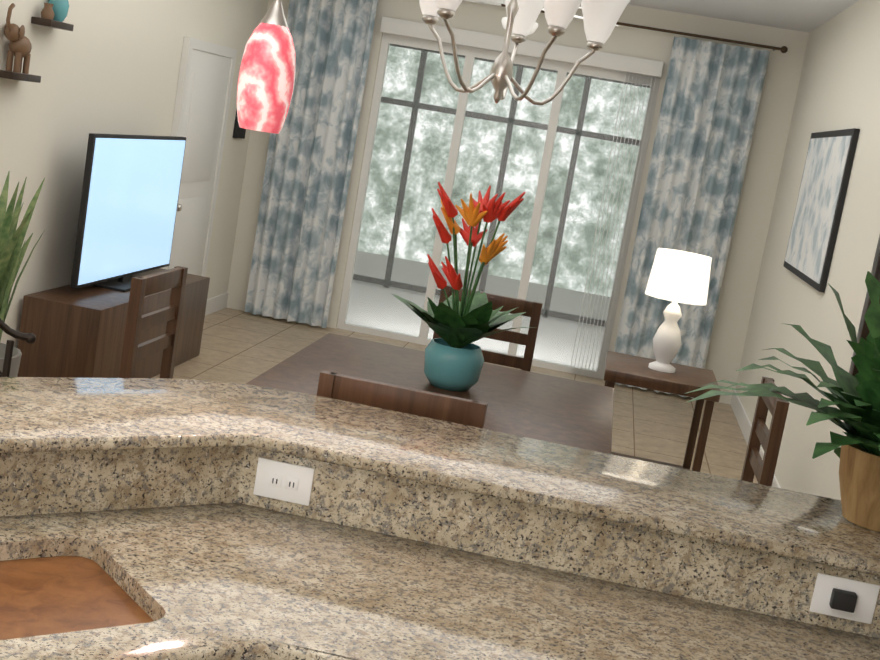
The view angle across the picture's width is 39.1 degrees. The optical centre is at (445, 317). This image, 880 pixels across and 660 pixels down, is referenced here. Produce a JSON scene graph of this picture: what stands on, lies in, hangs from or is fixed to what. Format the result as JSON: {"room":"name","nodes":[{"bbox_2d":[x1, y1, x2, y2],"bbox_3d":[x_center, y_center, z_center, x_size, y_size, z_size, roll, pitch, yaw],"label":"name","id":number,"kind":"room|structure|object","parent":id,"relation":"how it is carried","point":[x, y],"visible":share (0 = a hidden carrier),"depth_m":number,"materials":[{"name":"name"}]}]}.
{"room":"kitchen","nodes":[
{"label":"kitchen","id":0,"kind":"room"},
{"bbox_2d":[0,0,268,347],"bbox_3d":[-2.103,-1.196,7.620,0.140,3.000,5.580,11,9,7],"label":"wall","id":1,"kind":"structure","parent":0,"point":[108,67],"depth_m":7.22,"materials":[{"name":"white paint"}]},
{"bbox_2d":[0,0,73,82],"bbox_3d":[-2.043,-1.693,6.256,0.110,0.996,0.609,11,9,7],"label":"wall shelves","id":2,"kind":"object","parent":1,"relation":"attached to","point":[54,13],"visible":1,"depth_m":6.16,"materials":[{"name":"brown wood"}]},
{"bbox_2d":[162,36,236,276],"bbox_3d":[-1.844,-0.944,9.134,0.098,2.130,1.040,11,9,7],"label":"door","id":3,"kind":"structure","parent":1,"relation":"attached to","point":[203,93],"depth_m":9.11,"materials":[{"name":"white paint"}]},
{"bbox_2d":[205,293,227,315],"bbox_3d":[-2.261,0.210,7.870,0.012,0.130,5.500,11,9,7],"label":"baseboard","id":4,"kind":"structure","parent":1,"relation":"attached to","point":[216,303],"depth_m":10.28,"materials":[{"name":"white paint"}]},
{"bbox_2d":[233,109,245,138],"bbox_3d":[-1.647,-1.633,10.008,0.023,0.370,0.250,11,9,7],"label":"picture","id":5,"kind":"object","parent":1,"relation":"attached to","point":[238,132],"visible":0.43,"depth_m":9.94,"materials":[{"name":"black"}]},
{"bbox_2d":[152,308,757,483],"bbox_3d":[-2.755,0.785,4.298,8.940,0.060,13.200,11,9,7],"label":"floor","id":6,"kind":"structure","parent":0,"point":[239,346],"depth_m":9.02,"materials":[{"name":"tile"}]},
{"bbox_2d":[0,318,35,376],"bbox_3d":[-1.331,0.570,3.278,0.522,1.146,0.450,3,11,-38],"label":"bar stool","id":7,"kind":"object","parent":6,"relation":"on","point":[29,338],"visible":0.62,"depth_m":3.48,"materials":[{"name":"brown wood"}]},
{"bbox_2d":[0,171,44,376],"bbox_3d":[-1.922,0.073,5.138,0.415,1.347,0.472,11,9,7],"label":"snake plant","id":8,"kind":"object","parent":6,"relation":"on","point":[12,252],"visible":0.83,"depth_m":5.12,"materials":[{"name":"green plant"}]},
{"bbox_2d":[17,268,209,377],"bbox_3d":[-2.004,0.071,7.661,0.450,0.550,1.800,11,9,7],"label":"tv console","id":9,"kind":"object","parent":6,"relation":"on","point":[78,332],"visible":0.54,"depth_m":6.82,"materials":[{"name":"brown wood"}]},
{"bbox_2d":[70,133,185,291],"bbox_3d":[-1.903,-0.653,7.576,0.220,0.919,1.450,11,9,7],"label":"tv","id":10,"kind":"object","parent":9,"relation":"on","point":[128,206],"visible":0.98,"depth_m":7.42,"materials":[{"name":"black"}]},
{"bbox_2d":[119,266,187,378],"bbox_3d":[-0.943,0.425,4.649,0.470,1.135,0.470,11,9,7],"label":"dining chair","id":11,"kind":"object","parent":6,"relation":"on","point":[174,278],"depth_m":4.57,"materials":[{"name":"brown wood"}]},
{"bbox_2d":[317,362,510,428],"bbox_3d":[-0.177,0.714,3.638,0.470,1.135,0.470,11,9,7],"label":"dining chair","id":12,"kind":"object","parent":6,"relation":"on","point":[408,400],"depth_m":3.34,"materials":[{"name":"brown wood"}]},
{"bbox_2d":[246,333,613,453],"bbox_3d":[-0.063,0.700,4.558,1.200,0.920,1.200,11,9,7],"label":"dining table","id":13,"kind":"object","parent":6,"relation":"on","point":[554,409],"visible":0.27,"depth_m":4.49,"materials":[{"name":"brown wood"}]},
{"bbox_2d":[392,182,532,391],"bbox_3d":[0.082,-0.111,4.448,0.558,0.740,0.510,11,9,7],"label":"flower arrangement","id":14,"kind":"object","parent":13,"relation":"on","point":[454,359],"visible":1,"depth_m":4.38,"materials":[{"name":"plant"}]},
{"bbox_2d":[0,377,879,659],"bbox_3d":[-0.460,0.832,1.993,3.498,1.316,2.720,11,9,7],"label":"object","id":15,"kind":"structure","parent":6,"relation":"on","point":[162,519],"depth_m":2.69,"materials":[{"name":"stone"}]},
{"bbox_2d":[0,501,879,659],"bbox_3d":[-0.233,0.668,1.737,3.057,0.038,2.234,11,9,7],"label":"countertop","id":16,"kind":"structure","parent":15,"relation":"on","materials":[{"name":"stone"}]},
{"bbox_2d":[684,271,879,531],"bbox_3d":[1.036,0.188,2.949,0.918,0.593,1.036,11,9,7],"label":"potted plant","id":17,"kind":"object","parent":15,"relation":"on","point":[855,400],"visible":1,"depth_m":2.87,"materials":[{"name":"green plant"}]},
{"bbox_2d":[433,285,542,371],"bbox_3d":[0.086,0.475,5.444,0.470,1.135,0.470,11,9,7],"label":"dining chair","id":18,"kind":"object","parent":6,"relation":"on","point":[533,309],"depth_m":5.56,"materials":[{"name":"brown wood"}]},
{"bbox_2d":[604,351,720,471],"bbox_3d":[1.064,0.654,6.528,0.580,0.780,0.600,11,9,7],"label":"console table","id":19,"kind":"object","parent":6,"relation":"on","point":[630,370],"visible":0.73,"depth_m":6.27,"materials":[{"name":"brown wood"}]},
{"bbox_2d":[645,248,711,372],"bbox_3d":[1.181,-0.029,6.420,0.320,0.619,0.320,11,9,7],"label":"table lamp","id":20,"kind":"object","parent":19,"relation":"on","point":[676,276],"visible":1,"depth_m":6.30,"materials":[{"name":"white ceramic"}]},
{"bbox_2d":[740,376,789,485],"bbox_3d":[0.853,0.765,4.433,0.470,1.135,0.470,11,9,7],"label":"dining chair","id":21,"kind":"object","parent":6,"relation":"on","point":[770,439],"depth_m":4.27,"materials":[{"name":"brown wood"}]},
{"bbox_2d":[226,0,808,403],"bbox_3d":[0.413,-1.170,10.172,4.460,3.000,0.140,11,9,7],"label":"wall","id":22,"kind":"structure","parent":0,"point":[754,213],"depth_m":9.91,"materials":[{"name":"white paint"}]},
{"bbox_2d":[337,17,663,378],"bbox_3d":[0.400,-0.960,10.130,2.280,2.600,0.180,11,9,7],"label":"sliding glass door","id":23,"kind":"structure","parent":22,"relation":"in","point":[471,46],"depth_m":10.12,"materials":[{"name":"white paint"}]},
{"bbox_2d":[483,3,787,52],"bbox_3d":[0.650,-2.437,9.807,4.076,0.056,0.175,11,9,7],"label":"curtain rod","id":24,"kind":"object","parent":22,"relation":"attached to","point":[783,49],"visible":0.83,"depth_m":9.58,"materials":[{"name":"brown metal"}]},
{"bbox_2d":[244,0,377,327],"bbox_3d":[-1.106,-1.332,10.148,0.720,2.780,0.103,11,9,7],"label":"curtain","id":25,"kind":"object","parent":24,"relation":"hanging from","point":[307,174],"depth_m":10.16,"materials":[{"name":"fabric"}]},
{"bbox_2d":[614,36,769,398],"bbox_3d":[1.909,-0.762,9.785,0.740,2.780,0.103,11,9,7],"label":"curtain","id":26,"kind":"object","parent":24,"relation":"hanging from","point":[704,134],"depth_m":9.73,"materials":[{"name":"fabric"}]},
{"bbox_2d":[628,0,858,32],"bbox_3d":[-2.246,-2.205,3.828,8.940,0.080,13.200,11,9,7],"label":"ceiling","id":27,"kind":"structure","parent":0,"point":[808,16],"depth_m":8.95,"materials":[{"name":"white paint"}]},
{"bbox_2d":[237,0,295,133],"bbox_3d":[-0.334,-1.042,2.807,0.130,1.239,0.130,11,9,7],"label":"pendant light","id":28,"kind":"object","parent":27,"relation":"hanging from","point":[265,82],"visible":1,"depth_m":2.84,"materials":[{"name":"red glass"}]},
{"bbox_2d":[419,0,629,105],"bbox_3d":[0.269,-1.257,4.228,0.786,1.054,0.759,11,9,7],"label":"chandelier","id":29,"kind":"object","parent":27,"relation":"hanging from","point":[601,18],"visible":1,"depth_m":4.24,"materials":[{"name":"silver metal"}]},
{"bbox_2d":[462,0,618,34],"bbox_3d":[0.493,-2.078,7.957,1.281,0.524,1.273,11,9,7],"label":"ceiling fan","id":30,"kind":"object","parent":27,"relation":"hanging from","point":[504,19],"visible":0.17,"depth_m":7.97,"materials":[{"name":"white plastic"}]},
{"bbox_2d":[735,0,879,499],"bbox_3d":[1.734,0.096,3.554,0.140,3.000,13.200,11,9,7],"label":"wall","id":31,"kind":"structure","parent":0,"point":[839,86],"depth_m":7.21,"materials":[{"name":"white paint"}]},
{"bbox_2d":[730,390,780,487],"bbox_3d":[1.818,1.119,6.505,0.012,0.130,7.250,11,9,7],"label":"baseboard","id":32,"kind":"structure","parent":31,"relation":"attached to","point":[741,416],"depth_m":9.12,"materials":[{"name":"white paint"}]},
{"bbox_2d":[783,128,859,292],"bbox_3d":[2.275,-0.686,7.575,0.034,0.910,1.590,11,9,7],"label":"canvas art","id":33,"kind":"object","parent":31,"relation":"attached to","point":[820,204],"visible":1,"depth_m":7.32,"materials":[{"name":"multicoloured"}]},
{"bbox_2d":[849,235,879,376],"bbox_3d":[1.891,-0.236,5.117,0.040,1.500,0.920,11,9,7],"label":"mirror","id":34,"kind":"object","parent":31,"relation":"attached to","point":[863,331],"visible":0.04,"depth_m":5.49,"materials":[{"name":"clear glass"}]},
{"label":"outside","id":35,"kind":"structure","parent":0,"visible":0},
{"bbox_2d":[358,46,650,296],"bbox_3d":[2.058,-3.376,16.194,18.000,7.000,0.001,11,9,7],"label":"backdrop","id":36,"kind":"structure","parent":35,"point":[555,160],"depth_m":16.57,"materials":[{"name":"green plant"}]},
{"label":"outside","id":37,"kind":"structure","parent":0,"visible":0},
{"bbox_2d":[346,251,610,370],"bbox_3d":[0.578,-0.070,13.351,11.000,0.059,5.860,11,9,7],"label":"lanai","id":38,"kind":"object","parent":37,"point":[412,325],"depth_m":12.81,"materials":[{"name":"grey concrete"}]},
{"bbox_2d":[353,44,649,326],"bbox_3d":[0.542,-1.491,11.670,5.400,3.210,2.900,11,9,7],"label":"cage","id":39,"kind":"object","parent":38,"relation":"on","point":[499,191],"depth_m":13.09,"materials":[{"name":"grey"}]}
]}

